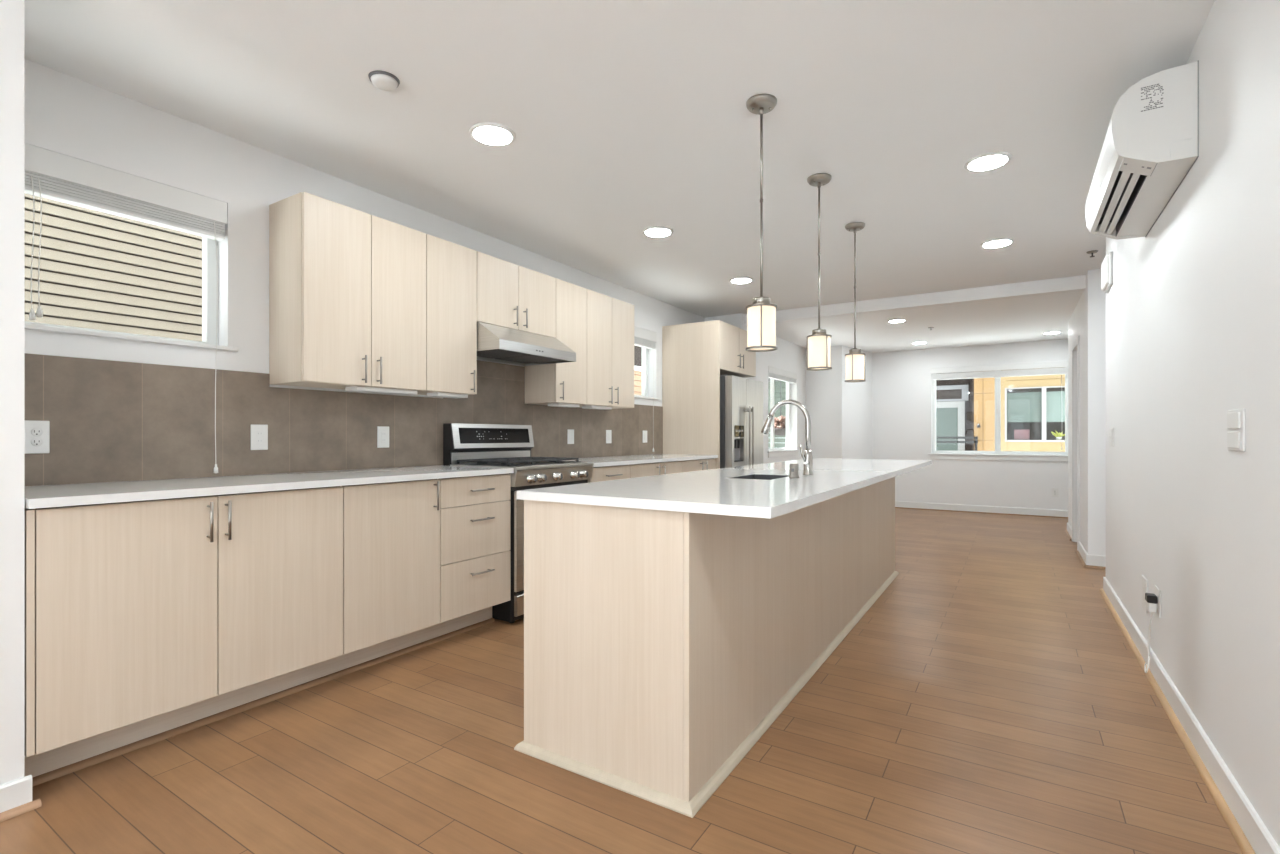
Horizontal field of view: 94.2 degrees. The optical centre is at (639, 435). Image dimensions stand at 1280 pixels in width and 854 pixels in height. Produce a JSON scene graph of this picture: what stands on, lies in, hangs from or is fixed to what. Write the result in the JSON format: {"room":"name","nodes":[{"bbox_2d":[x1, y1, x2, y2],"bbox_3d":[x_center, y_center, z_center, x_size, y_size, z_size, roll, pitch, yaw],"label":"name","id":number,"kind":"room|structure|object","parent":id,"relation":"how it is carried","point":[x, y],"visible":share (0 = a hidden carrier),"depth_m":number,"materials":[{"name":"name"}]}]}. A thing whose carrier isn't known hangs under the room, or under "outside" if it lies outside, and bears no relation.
{"room":"kitchen","nodes":[
{"label":"kitchen","id":0,"kind":"room"},
{"bbox_2d":[0,0,24,784],"bbox_3d":[-3.299,-0.149,0.265,0.795,2.550,4.130,0,0,32],"label":"wall","id":1,"kind":"structure","parent":0,"point":[12,12],"depth_m":1.78,"materials":[{"name":"paint"}]},
{"bbox_2d":[0,775,31,812],"bbox_3d":[-2.953,1.079,0.055,0.014,0.095,4.144,0,0,32],"label":"baseboard","id":2,"kind":"structure","parent":1,"relation":"attached to","point":[18,792],"depth_m":1.78,"materials":[{"name":"wood"}]},
{"bbox_2d":[0,798,41,821],"bbox_3d":[-2.935,1.117,0.053,0.020,0.019,4.160,0,0,32],"label":"trim","id":3,"kind":"structure","parent":1,"relation":"attached to","point":[35,804],"depth_m":1.77,"materials":[{"name":"brown wood"}]},
{"bbox_2d":[32,618,494,786],"bbox_3d":[-1.435,1.115,2.747,0.021,0.021,2.048,0,0,32],"label":"trim","id":4,"kind":"structure","parent":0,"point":[82,764],"depth_m":2.39,"materials":[{"name":"brown wood"}]},
{"bbox_2d":[25,59,704,485],"bbox_3d":[-0.879,-0.149,4.691,0.170,2.550,5.940,0,0,32],"label":"wall","id":5,"kind":"structure","parent":0,"point":[65,114],"depth_m":2.83,"materials":[{"name":"paint"}]},
{"bbox_2d":[25,237,238,351],"bbox_3d":[-2.206,-0.755,2.551,0.177,0.702,0.804,0,0,32],"label":"window","id":6,"kind":"structure","parent":5,"relation":"in","point":[209,262],"depth_m":2.84,"materials":[{"name":"plastic"}]},
{"bbox_2d":[25,143,226,472],"bbox_3d":[-2.165,-0.466,2.503,0.100,1.277,0.758,0,0,32],"label":"window blind","id":7,"kind":"object","parent":6,"relation":"attached to","point":[51,175],"visible":1,"depth_m":2.48,"materials":[{"name":"plastic"}]},
{"bbox_2d":[25,353,662,485],"bbox_3d":[-1.073,-0.168,4.212,0.008,0.715,4.913,0,0,32],"label":"backsplash","id":8,"kind":"structure","parent":5,"relation":"attached to","point":[111,421],"depth_m":2.88,"materials":[{"name":"tile"}]},
{"bbox_2d":[25,420,49,453],"bbox_3d":[-2.304,0.004,2.241,0.008,0.125,0.118,0,0,32],"label":"wall outlet","id":9,"kind":"object","parent":8,"relation":"attached to","point":[37,433],"visible":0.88,"depth_m":2.26,"materials":[{"name":"white plastic"}]},
{"bbox_2d":[31,438,41,445],"bbox_3d":[-2.290,0.023,2.259,0.002,0.032,0.032,0,0,32],"label":"receptacle","id":10,"kind":"object","parent":9,"relation":"attached to","point":[34,441],"depth_m":2.26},
{"bbox_2d":[31,428,41,435],"bbox_3d":[-2.290,-0.015,2.259,0.002,0.032,0.032,0,0,32],"label":"receptacle","id":11,"kind":"object","parent":9,"relation":"attached to","point":[34,431],"depth_m":2.26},
{"bbox_2d":[251,424,267,449],"bbox_3d":[-1.872,0.006,2.927,0.008,0.125,0.078,0,0,32],"label":"wall outlet","id":12,"kind":"object","parent":8,"relation":"attached to","point":[259,433],"visible":1,"depth_m":2.92,"materials":[{"name":"white plastic"}]},
{"bbox_2d":[256,430,262,443],"bbox_3d":[-1.870,0.006,2.925,0.002,0.066,0.033,0,0,32],"label":"receptacle","id":13,"kind":"object","parent":12,"relation":"attached to","point":[259,433],"depth_m":2.92,"materials":[{"name":"white plastic"}]},
{"bbox_2d":[377,426,388,447],"bbox_3d":[-1.510,0.006,3.502,0.008,0.125,0.078,0,0,32],"label":"wall outlet","id":14,"kind":"object","parent":8,"relation":"attached to","point":[382,431],"visible":1,"depth_m":3.50,"materials":[{"name":"white plastic"}]},
{"bbox_2d":[381,431,385,442],"bbox_3d":[-1.507,0.006,3.501,0.002,0.066,0.033,0,0,32],"label":"receptacle","id":15,"kind":"object","parent":14,"relation":"attached to","point":[383,433],"depth_m":3.50,"materials":[{"name":"white plastic"}]},
{"bbox_2d":[567,429,573,443],"bbox_3d":[-0.578,0.006,4.980,0.009,0.122,0.085,0,0,32],"label":"light switch","id":16,"kind":"object","parent":8,"relation":"attached to","point":[570,432],"visible":1,"depth_m":4.97,"materials":[{"name":"white plastic"}]},
{"bbox_2d":[606,430,611,442],"bbox_3d":[-0.284,0.006,5.445,0.009,0.122,0.085,0,0,32],"label":"light switch","id":17,"kind":"object","parent":8,"relation":"attached to","point":[608,432],"visible":1,"depth_m":5.44,"materials":[{"name":"white plastic"}]},
{"bbox_2d":[643,431,646,442],"bbox_3d":[0.051,0.006,5.978,0.009,0.122,0.085,0,0,32],"label":"light switch","id":18,"kind":"object","parent":8,"relation":"attached to","point":[644,432],"visible":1,"depth_m":5.97,"materials":[{"name":"white plastic"}]},
{"bbox_2d":[269,192,425,390],"bbox_3d":[-1.521,-0.708,3.175,0.354,0.897,0.693,0,0,32],"label":"upper cabinet","id":19,"kind":"object","parent":5,"relation":"attached to","point":[347,285],"visible":0.98,"depth_m":2.98,"materials":[{"name":"laminate"}]},
{"bbox_2d":[345,386,416,394],"bbox_3d":[-1.408,-0.247,3.257,0.105,0.023,0.370,0,0,32],"label":"light","id":20,"kind":"object","parent":19,"relation":"attached to","point":[352,388],"visible":1,"depth_m":3.20,"materials":[{"name":"white plastic"}]},
{"bbox_2d":[353,391,412,394],"bbox_3d":[-1.408,-0.236,3.257,0.075,0.001,0.330,0,0,32],"label":"diffuser","id":21,"kind":"object","parent":20,"relation":"attached to","point":[384,392],"depth_m":3.28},
{"bbox_2d":[417,234,476,394],"bbox_3d":[-1.236,-0.708,3.628,0.354,0.897,0.374,0,0,32],"label":"upper cabinet","id":22,"kind":"object","parent":5,"relation":"attached to","point":[451,268],"visible":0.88,"depth_m":3.54,"materials":[{"name":"laminate"}]},
{"bbox_2d":[427,392,467,397],"bbox_3d":[-1.173,-0.247,3.629,0.105,0.023,0.230,0,0,32],"label":"light","id":23,"kind":"object","parent":22,"relation":"attached to","point":[434,394],"visible":1,"depth_m":3.57,"materials":[{"name":"white plastic"}]},
{"bbox_2d":[477,251,555,337],"bbox_3d":[-0.934,-0.936,4.107,0.354,0.440,0.753,0,0,32],"label":"upper cabinet","id":24,"kind":"object","parent":5,"relation":"attached to","point":[509,295],"visible":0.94,"depth_m":3.98,"materials":[{"name":"laminate"}]},
{"bbox_2d":[477,322,575,365],"bbox_3d":[-0.864,-0.623,4.065,0.498,0.184,0.748,0,0,32],"label":"range hood","id":25,"kind":"object","parent":24,"relation":"attached to","point":[495,343],"visible":0.88,"depth_m":3.94,"materials":[{"name":"metal"}]},
{"bbox_2d":[524,278,586,404],"bbox_3d":[-0.633,-0.702,4.584,0.354,0.909,0.369,0,0,32],"label":"upper cabinet","id":26,"kind":"object","parent":5,"relation":"attached to","point":[566,382],"visible":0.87,"depth_m":4.48,"materials":[{"name":"laminate"}]},
{"bbox_2d":[548,403,579,407],"bbox_3d":[-0.584,-0.235,4.564,0.105,0.023,0.260,0,0,32],"label":"light","id":27,"kind":"object","parent":26,"relation":"attached to","point":[549,404],"visible":1,"depth_m":4.51,"materials":[{"name":"white plastic"}]},
{"bbox_2d":[580,289,633,408],"bbox_3d":[-0.350,-0.702,5.033,0.354,0.909,0.687,0,0,32],"label":"upper cabinet","id":28,"kind":"object","parent":5,"relation":"attached to","point":[610,321],"visible":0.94,"depth_m":4.91,"materials":[{"name":"laminate"}]},
{"bbox_2d":[582,405,611,409],"bbox_3d":[-0.355,-0.235,4.928,0.105,0.023,0.280,0,0,32],"label":"light","id":29,"kind":"object","parent":28,"relation":"attached to","point":[589,406],"visible":1,"depth_m":4.85,"materials":[{"name":"white plastic"}]},
{"bbox_2d":[634,347,659,399],"bbox_3d":[-0.098,-0.728,5.897,0.177,0.703,0.873,0,0,32],"label":"window","id":30,"kind":"structure","parent":5,"relation":"in","point":[644,395],"depth_m":6.22,"materials":[{"name":"plastic"}]},
{"bbox_2d":[634,326,655,451],"bbox_3d":[-0.057,-0.457,5.848,0.100,1.240,0.827,0,0,32],"label":"window blind","id":31,"kind":"object","parent":30,"relation":"attached to","point":[644,338],"visible":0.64,"depth_m":6.03,"materials":[{"name":"fabric"}]},
{"bbox_2d":[720,321,755,377],"bbox_3d":[0.800,-0.917,6.539,0.694,0.486,0.972,0,0,32],"label":"upper cabinet","id":32,"kind":"object","parent":5,"relation":"attached to","point":[735,360],"visible":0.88,"depth_m":6.31,"materials":[{"name":"laminate"}]},
{"bbox_2d":[25,0,1214,317],"bbox_3d":[0.173,-1.499,1.587,5.400,0.150,10.470,0,0,32],"label":"ceiling","id":33,"kind":"structure","parent":0,"point":[627,118],"depth_m":2.62,"materials":[{"name":"paint"}]},
{"bbox_2d":[368,70,399,90],"bbox_3d":[-1.021,-1.411,2.375,0.116,0.026,0.116,0,0,32],"label":"smoke detector","id":34,"kind":"object","parent":33,"relation":"attached to","point":[383,80],"visible":1,"depth_m":2.35,"materials":[{"name":"white plastic"}]},
{"bbox_2d":[469,122,515,146],"bbox_3d":[-0.695,-1.418,2.808,0.216,0.011,0.216,0,0,32],"label":"recessed light","id":35,"kind":"object","parent":33,"relation":"in","point":[486,133],"visible":1,"depth_m":2.79,"materials":[{"name":"plastic"}]},
{"bbox_2d":[643,226,672,237],"bbox_3d":[0.125,-1.418,4.147,0.216,0.011,0.216,0,0,32],"label":"recessed light","id":36,"kind":"object","parent":33,"relation":"in","point":[656,231],"visible":1,"depth_m":4.12,"materials":[{"name":"plastic"}]},
{"bbox_2d":[729,277,752,283],"bbox_3d":[0.925,-1.418,5.434,0.216,0.011,0.216,0,0,32],"label":"recessed light","id":37,"kind":"object","parent":33,"relation":"in","point":[738,280],"visible":1,"depth_m":5.41,"materials":[{"name":"plastic"}]},
{"bbox_2d":[746,94,777,351],"bbox_3d":[0.518,-0.896,2.539,0.134,1.056,0.134,0,0,32],"label":"pendant light","id":38,"kind":"object","parent":33,"relation":"hanging from","point":[761,314],"visible":1,"depth_m":2.50,"materials":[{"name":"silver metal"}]},
{"bbox_2d":[807,173,831,370],"bbox_3d":[0.990,-0.896,3.286,0.134,1.056,0.134,0,0,-2],"label":"pendant light","id":39,"kind":"object","parent":33,"relation":"hanging from","point":[818,343],"visible":1,"depth_m":3.25,"materials":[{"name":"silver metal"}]},
{"bbox_2d":[845,222,865,381],"bbox_3d":[1.454,-0.896,4.022,0.134,1.056,0.134,0,0,-36],"label":"pendant light","id":40,"kind":"object","parent":33,"relation":"hanging from","point":[855,361],"visible":1,"depth_m":3.99,"materials":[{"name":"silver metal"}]},
{"bbox_2d":[744,275,1085,325],"bbox_3d":[2.484,-1.365,6.248,3.860,0.118,0.120,0,0,32],"label":"beam","id":41,"kind":"structure","parent":33,"relation":"attached to","point":[1074,283],"depth_m":5.88,"materials":[{"name":"paint"}]},
{"bbox_2d":[964,152,1011,171],"bbox_3d":[1.805,-1.418,3.088,0.216,0.011,0.216,0,0,32],"label":"recessed light","id":42,"kind":"object","parent":33,"relation":"in","point":[994,160],"visible":1,"depth_m":3.07,"materials":[{"name":"plastic"}]},
{"bbox_2d":[980,238,1013,247],"bbox_3d":[2.634,-1.418,4.389,0.216,0.011,0.216,0,0,32],"label":"recessed light","id":43,"kind":"object","parent":33,"relation":"in","point":[995,243],"visible":1,"depth_m":4.37,"materials":[{"name":"plastic"}]},
{"bbox_2d":[1086,250,1097,256],"bbox_3d":[3.493,-1.404,4.595,0.076,0.040,0.076,0,0,32],"label":"sprinkler head","id":44,"kind":"object","parent":33,"relation":"attached to","point":[1092,252],"visible":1,"depth_m":4.58},
{"bbox_2d":[0,508,1242,853],"bbox_3d":[1.122,1.186,3.093,5.400,0.120,14.030,0,0,32],"label":"floor","id":45,"kind":"structure","parent":0,"point":[991,699],"depth_m":2.04,"materials":[{"name":"brown wood"}]},
{"bbox_2d":[25,508,34,756],"bbox_3d":[-2.119,0.601,1.978,0.620,0.750,0.018,0,0,32],"label":"filler panel","id":46,"kind":"object","parent":45,"relation":"on","point":[29,513],"visible":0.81,"depth_m":1.81,"materials":[{"name":"laminate"}]},
{"bbox_2d":[33,486,342,753],"bbox_3d":[-1.833,0.600,2.394,0.659,0.757,0.986,0,0,32],"label":"base cabinet","id":47,"kind":"object","parent":45,"relation":"on","point":[145,609],"visible":0.91,"depth_m":2.12,"materials":[{"name":"laminate"}]},
{"bbox_2d":[25,465,513,508],"bbox_3d":[-1.567,0.205,2.828,0.647,0.030,2.046,0,0,32],"label":"countertop","id":48,"kind":"structure","parent":47,"relation":"on","point":[45,496],"depth_m":2.38,"materials":[{"name":"white stone"}]},
{"bbox_2d":[25,606,491,777],"bbox_3d":[-1.642,1.052,2.877,0.467,0.147,2.048,0,0,32],"label":"toe kick","id":49,"kind":"object","parent":45,"relation":"on","point":[37,764],"visible":0.18,"depth_m":2.39,"materials":[{"name":"laminate"}]},
{"bbox_2d":[341,479,439,653],"bbox_3d":[-1.429,0.600,3.035,0.659,0.757,0.526,0,0,32],"label":"base cabinet","id":50,"kind":"object","parent":45,"relation":"on","point":[391,530],"visible":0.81,"depth_m":2.85,"materials":[{"name":"laminate"}]},
{"bbox_2d":[439,474,510,622],"bbox_3d":[-1.151,0.600,3.476,0.659,0.757,0.511,0,0,32],"label":"base cabinet","id":51,"kind":"object","parent":45,"relation":"on","point":[475,511],"visible":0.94,"depth_m":3.29,"materials":[{"name":"laminate"}]},
{"bbox_2d":[443,423,593,622],"bbox_3d":[-0.774,0.522,3.994,0.712,1.207,0.762,0,0,32],"label":"gas range","id":52,"kind":"object","parent":45,"relation":"on","point":[475,445],"visible":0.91,"depth_m":3.85,"materials":[{"name":"silver metal"}]},
{"bbox_2d":[450,461,593,470],"bbox_3d":[-0.770,0.194,3.991,0.581,0.029,0.762,0,0,32],"label":"cooktop","id":53,"kind":"object","parent":52,"relation":"in","point":[517,465],"depth_m":3.81,"materials":[{"name":"metal"}]},
{"bbox_2d":[588,465,629,482],"bbox_3d":[-0.460,0.600,4.572,0.659,0.757,0.519,0,0,32],"label":"base cabinet","id":54,"kind":"object","parent":45,"relation":"on","point":[605,473],"visible":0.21,"depth_m":4.40,"materials":[{"name":"laminate"}]},
{"bbox_2d":[630,461,681,477],"bbox_3d":[-0.094,0.600,5.153,0.659,0.757,0.850,0,0,32],"label":"base cabinet","id":55,"kind":"object","parent":45,"relation":"on","point":[659,468],"visible":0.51,"depth_m":4.95,"materials":[{"name":"laminate"}]},
{"bbox_2d":[561,454,717,466],"bbox_3d":[-0.051,0.205,5.233,0.647,0.030,2.094,0,0,32],"label":"countertop","id":56,"kind":"structure","parent":55,"relation":"on","point":[654,458],"depth_m":5.02,"materials":[{"name":"white stone"}]},
{"bbox_2d":[662,320,719,468],"bbox_3d":[0.518,-0.017,6.127,0.657,2.286,0.021,0,0,32],"label":"end panel","id":57,"kind":"object","parent":45,"relation":"on","point":[690,351],"visible":0.58,"depth_m":6.10,"materials":[{"name":"laminate"}]},
{"bbox_2d":[682,458,715,471],"bbox_3d":[0.323,0.600,5.815,0.659,0.757,0.711,0,0,32],"label":"base cabinet","id":58,"kind":"object","parent":45,"relation":"on","point":[699,464],"visible":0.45,"depth_m":5.63,"materials":[{"name":"laminate"}]},
{"bbox_2d":[514,477,898,817],"bbox_3d":[0.825,0.677,3.502,0.730,0.898,3.673,0,0,32],"label":"kitchen island","id":59,"kind":"object","parent":45,"relation":"on","point":[661,646],"visible":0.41,"depth_m":2.02,"materials":[{"name":"laminate"}]},
{"bbox_2d":[517,458,931,518],"bbox_3d":[0.953,0.211,3.460,0.946,0.030,3.730,0,0,32],"label":"island countertop","id":60,"kind":"structure","parent":59,"relation":"on","point":[712,491],"depth_m":2.22,"materials":[{"name":"white stone"}]},
{"bbox_2d":[732,474,788,479],"bbox_3d":[0.586,0.304,2.875,0.224,0.210,0.369,0,0,32],"label":"sink","id":61,"kind":"object","parent":60,"relation":"in","point":[753,476],"visible":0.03,"depth_m":3.04,"materials":[{"name":"metal"}]},
{"bbox_2d":[761,399,813,475],"bbox_3d":[0.732,0.005,2.991,0.267,0.380,0.090,0,0,32],"label":"faucet","id":62,"kind":"object","parent":60,"relation":"on","point":[807,457],"visible":1,"depth_m":2.94,"materials":[{"name":"silver metal"}]},
{"bbox_2d":[789,464,798,477],"bbox_3d":[0.720,0.163,2.779,0.048,0.066,0.048,0,0,32],"label":"air gap cap","id":63,"kind":"object","parent":60,"relation":"on","point":[793,468],"visible":1,"depth_m":2.76,"materials":[{"name":"silver metal"}]},
{"bbox_2d":[720,375,762,467],"bbox_3d":[0.885,0.246,6.519,0.786,1.730,0.885,0,0,32],"label":"refrigerator","id":64,"kind":"object","parent":45,"relation":"on","point":[741,399],"visible":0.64,"depth_m":6.18,"materials":[{"name":"grey metal"}]},
{"bbox_2d":[705,313,745,377],"bbox_3d":[0.940,-0.149,7.132,0.645,2.550,0.130,0,0,32],"label":"wall","id":65,"kind":"structure","parent":0,"point":[737,320],"depth_m":6.96,"materials":[{"name":"paint"}]},
{"bbox_2d":[746,326,805,463],"bbox_3d":[1.808,-0.149,8.063,0.170,2.550,2.370,0,0,32],"label":"wall","id":66,"kind":"structure","parent":0,"point":[789,356],"depth_m":8.45,"materials":[{"name":"paint"}]},
{"bbox_2d":[767,378,798,457],"bbox_3d":[1.915,-0.311,8.198,0.177,1.185,1.263,0,0,32],"label":"window","id":67,"kind":"structure","parent":66,"relation":"in","point":[772,452],"depth_m":8.16,"materials":[{"name":"plastic"}]},
{"bbox_2d":[768,366,796,383],"bbox_3d":[1.948,-0.833,8.175,0.060,0.138,1.182,0,0,32],"label":"window blind","id":68,"kind":"object","parent":67,"relation":"attached to","point":[773,373],"visible":0.8,"depth_m":8.11,"materials":[{"name":"fabric"}]},
{"bbox_2d":[806,346,871,458],"bbox_3d":[3.068,-0.102,9.355,0.925,2.455,1.160,0,0,32],"label":"wall pier","id":69,"kind":"object","parent":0,"point":[840,411],"visible":0.5,"depth_m":8.90,"materials":[{"name":"paint"}]},
{"bbox_2d":[776,291,1082,352],"bbox_3d":[3.913,-1.452,7.522,5.400,0.245,3.560,0,0,32],"label":"ceiling","id":70,"kind":"structure","parent":0,"point":[1025,319],"depth_m":7.16,"materials":[{"name":"paint"}]},
{"bbox_2d":[888,319,905,322],"bbox_3d":[2.958,-1.323,6.850,0.200,0.011,0.200,0,0,32],"label":"recessed light","id":71,"kind":"object","parent":70,"relation":"in","point":[893,320],"visible":1,"depth_m":6.81,"materials":[{"name":"plastic"}]},
{"bbox_2d":[912,341,926,343],"bbox_3d":[3.973,-1.323,8.457,0.200,0.011,0.200,0,0,32],"label":"recessed light","id":72,"kind":"object","parent":70,"relation":"in","point":[920,342],"visible":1,"depth_m":8.40,"materials":[{"name":"plastic"}]},
{"bbox_2d":[1043,331,1060,333],"bbox_3d":[5.285,-1.323,7.636,0.200,0.011,0.200,0,0,32],"label":"recessed light","id":73,"kind":"object","parent":70,"relation":"in","point":[1050,332],"visible":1,"depth_m":7.59,"materials":[{"name":"plastic"}]},
{"bbox_2d":[872,339,1067,509],"bbox_3d":[5.423,-0.102,8.539,3.930,2.455,0.170,0,0,32],"label":"wall","id":74,"kind":"structure","parent":0,"point":[901,380],"depth_m":8.99,"materials":[{"name":"paint"}]},
{"bbox_2d":[895,501,1067,516],"bbox_3d":[5.332,1.072,8.488,3.830,0.108,0.013,0,0,32],"label":"baseboard","id":75,"kind":"structure","parent":74,"relation":"attached to","point":[958,507],"depth_m":8.67,"materials":[{"name":"wood"}]},
{"bbox_2d":[895,507,1067,517],"bbox_3d":[5.324,1.119,8.476,3.830,0.015,0.015,0,0,32],"label":"trim","id":76,"kind":"structure","parent":74,"relation":"attached to","point":[895,507],"depth_m":8.67,"materials":[{"name":"brown wood"}]},
{"bbox_2d":[929,370,1067,461],"bbox_3d":[5.187,-0.337,8.657,1.775,1.375,0.170,0,0,32],"label":"window","id":77,"kind":"structure","parent":74,"relation":"in","point":[997,454],"depth_m":8.66,"materials":[{"name":"plastic"}]},
{"bbox_2d":[931,361,1067,449],"bbox_3d":[5.171,-0.422,8.617,1.735,1.220,0.065,0,0,32],"label":"window blind","id":78,"kind":"object","parent":77,"relation":"attached to","point":[1048,368],"visible":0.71,"depth_m":8.56,"materials":[{"name":"plastic"}]},
{"bbox_2d":[1052,488,1058,496],"bbox_3d":[5.743,0.781,8.231,0.080,0.120,0.008,0,0,32],"label":"wall outlet","id":79,"kind":"object","parent":74,"relation":"attached to","point":[1055,491],"visible":1,"depth_m":8.23,"materials":[{"name":"white plastic"}]},
{"bbox_2d":[1068,0,1279,847],"bbox_3d":[2.361,-0.149,1.467,1.370,2.550,12.200,0,0,32],"label":"wall","id":80,"kind":"structure","parent":0,"point":[1193,303],"depth_m":2.01,"materials":[{"name":"paint"}]},
{"bbox_2d":[1072,335,1079,549],"bbox_3d":[4.485,0.076,6.050,0.107,2.100,0.760,0,0,32],"label":"door frame","id":81,"kind":"structure","parent":80,"relation":"in","point":[1076,343],"depth_m":5.79,"materials":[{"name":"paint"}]},
{"bbox_2d":[1065,530,1105,568],"bbox_3d":[5.002,1.117,5.689,1.403,0.019,2.261,0,0,32],"label":"trim","id":82,"kind":"structure","parent":80,"relation":"attached to","point":[1066,531],"depth_m":5.29,"materials":[{"name":"brown wood"}]},
{"bbox_2d":[1067,522,1105,566],"bbox_3d":[5.015,1.072,5.691,1.383,0.108,2.243,0,0,32],"label":"baseboard","id":83,"kind":"structure","parent":80,"relation":"attached to","point":[1094,560],"depth_m":5.10,"materials":[{"name":"wood"}]},
{"bbox_2d":[1101,251,1112,292],"bbox_3d":[3.205,-1.119,4.085,0.040,0.220,0.290,0,0,32],"label":"door chime","id":84,"kind":"object","parent":80,"relation":"attached to","point":[1107,264],"visible":1,"depth_m":3.99,"materials":[{"name":"white plastic"}]},
{"bbox_2d":[1109,428,1113,446],"bbox_3d":[3.166,0.008,3.997,0.010,0.125,0.200,0,0,32],"label":"light switch","id":85,"kind":"object","parent":80,"relation":"attached to","point":[1111,430],"visible":1,"depth_m":3.95,"materials":[{"name":"white plastic"}]},
{"bbox_2d":[1085,60,1198,239],"bbox_3d":[2.153,-1.165,2.608,0.244,0.343,1.011,0,0,32],"label":"air conditioner","id":86,"kind":"object","parent":80,"relation":"attached to","point":[1151,143],"visible":1,"depth_m":2.23,"materials":[{"name":"plastic"}]},
{"bbox_2d":[1094,158,1156,235],"bbox_3d":[2.122,-1.048,2.628,0.097,0.098,1.002,0,0,32],"label":"outlet","id":87,"kind":"object","parent":86,"relation":"attached to","point":[1129,181],"depth_m":2.55,"materials":[{"name":"grey plastic"}]},
{"bbox_2d":[1142,575,1147,612],"bbox_3d":[2.527,0.791,2.982,0.009,0.165,0.130,0,0,32],"label":"wall outlet","id":88,"kind":"object","parent":80,"relation":"attached to","point":[1144,580],"visible":0.96,"depth_m":2.97,"materials":[{"name":"white plastic"}]},
{"bbox_2d":[1155,585,1160,617],"bbox_3d":[2.357,0.754,2.711,0.008,0.125,0.110,0,0,32],"label":"wall outlet","id":89,"kind":"object","parent":80,"relation":"attached to","point":[1157,590],"visible":0.75,"depth_m":2.68,"materials":[{"name":"white plastic"}]},
{"bbox_2d":[1145,593,1157,612],"bbox_3d":[2.335,0.762,2.719,0.036,0.077,0.060,0,0,32],"label":"plug adapter","id":90,"kind":"object","parent":89,"relation":"attached to","point":[1152,599],"visible":1,"depth_m":2.70,"materials":[{"name":"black plastic"}]},
{"bbox_2d":[1144,612,1152,672],"bbox_3d":[2.366,0.946,2.767,0.033,0.322,0.122,0,0,32],"label":"power cord","id":91,"kind":"object","parent":90,"relation":"hanging from","point":[1151,613],"visible":0.94,"depth_m":2.76,"materials":[{"name":"plastic"}]},
{"bbox_2d":[1099,588,1255,853],"bbox_3d":[0.942,1.117,0.500,0.020,0.019,9.050,0,0,32],"label":"trim","id":92,"kind":"structure","parent":80,"relation":"attached to","point":[1241,839],"depth_m":2.10,"materials":[{"name":"brown wood"}]},
{"bbox_2d":[1103,577,1279,853],"bbox_3d":[1.002,1.072,0.452,0.133,0.108,9.033,0,0,32],"label":"baseboard","id":93,"kind":"structure","parent":80,"relation":"attached to","point":[1251,824],"depth_m":1.99,"materials":[{"name":"wood"}]},
{"bbox_2d":[1227,409,1244,450],"bbox_3d":[1.751,-0.017,1.751,0.010,0.122,0.150,0,0,32],"label":"light switch","id":94,"kind":"object","parent":80,"relation":"attached to","point":[1235,418],"visible":1,"depth_m":1.73,"materials":[{"name":"white plastic"}]},
{"label":"outside","id":95,"kind":"structure","parent":0,"visible":0},
{"bbox_3d":[5.332,4.326,8.460,60.000,0.400,80.000,0,0,32],"label":"ground","id":96,"kind":"structure","parent":95,"visible":0},
{"bbox_2d":[25,193,201,341],"bbox_3d":[-3.880,-2.671,5.578,0.127,9.490,11.300,0,0,32],"label":"house","id":97,"kind":"structure","parent":96,"relation":"on","point":[98,270],"depth_m":4.82,"materials":[{"name":"beige"}]},
{"bbox_2d":[634,345,641,394],"bbox_3d":[0.317,-1.171,12.271,0.450,6.595,4.100,0,0,32],"label":"house","id":98,"kind":"structure","parent":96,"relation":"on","point":[637,350],"depth_m":11.35,"materials":[{"name":"beige"}]},
{"bbox_2d":[768,378,785,448],"bbox_3d":[2.642,-1.120,16.101,5.300,6.492,0.340,0,0,32],"label":"house","id":99,"kind":"structure","parent":96,"relation":"on","point":[779,441],"depth_m":15.45,"materials":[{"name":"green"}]},
{"bbox_2d":[774,381,785,435],"bbox_3d":[3.567,-0.785,15.021,0.545,1.562,0.519,0,0,-16],"label":"hanging basket","id":100,"kind":"object","parent":99,"relation":"hanging from","point":[780,430],"visible":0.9,"depth_m":14.90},
{"bbox_2d":[774,429,785,435],"bbox_3d":[3.555,-0.094,15.018,0.520,0.180,0.520,0,0,32],"label":"basket","id":101,"kind":"object","parent":100,"relation":"on","point":[780,432],"depth_m":14.84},
{"bbox_2d":[936,367,1064,451],"bbox_3d":[9.982,-0.624,16.776,9.000,9.500,1.970,0,0,32],"label":"apartment building","id":102,"kind":"structure","parent":96,"relation":"on","point":[1035,404],"depth_m":16.42,"materials":[{"name":"yellow wood"}]},
{"bbox_2d":[1014,430,1028,439],"bbox_3d":[10.376,-0.036,16.173,0.350,0.275,0.150,0,0,32],"label":"storage box","id":103,"kind":"object","parent":102,"relation":"on","point":[1018,434],"visible":1,"depth_m":16.11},
{"bbox_2d":[1007,392,1041,421],"bbox_3d":[10.364,-0.774,16.051,0.780,0.800,0.010,0,0,32],"label":"roller blind","id":104,"kind":"object","parent":102,"relation":"hanging from","point":[1025,406],"depth_m":16.04,"materials":[{"name":"fabric"}]},
{"bbox_2d":[1046,391,1064,421],"bbox_3d":[11.159,-0.774,15.550,0.900,0.800,0.010,0,0,32],"label":"roller blind","id":105,"kind":"object","parent":102,"relation":"hanging from","point":[1055,401],"depth_m":15.68,"materials":[{"name":"fabric"}]},
{"bbox_2d":[1051,430,1064,439],"bbox_3d":[11.077,-0.028,15.702,0.382,0.263,0.154,0,0,24],"label":"potted plant","id":106,"kind":"object","parent":102,"relation":"on","point":[1057,435],"visible":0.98,"depth_m":15.69,"materials":[{"name":"yellow plant"}]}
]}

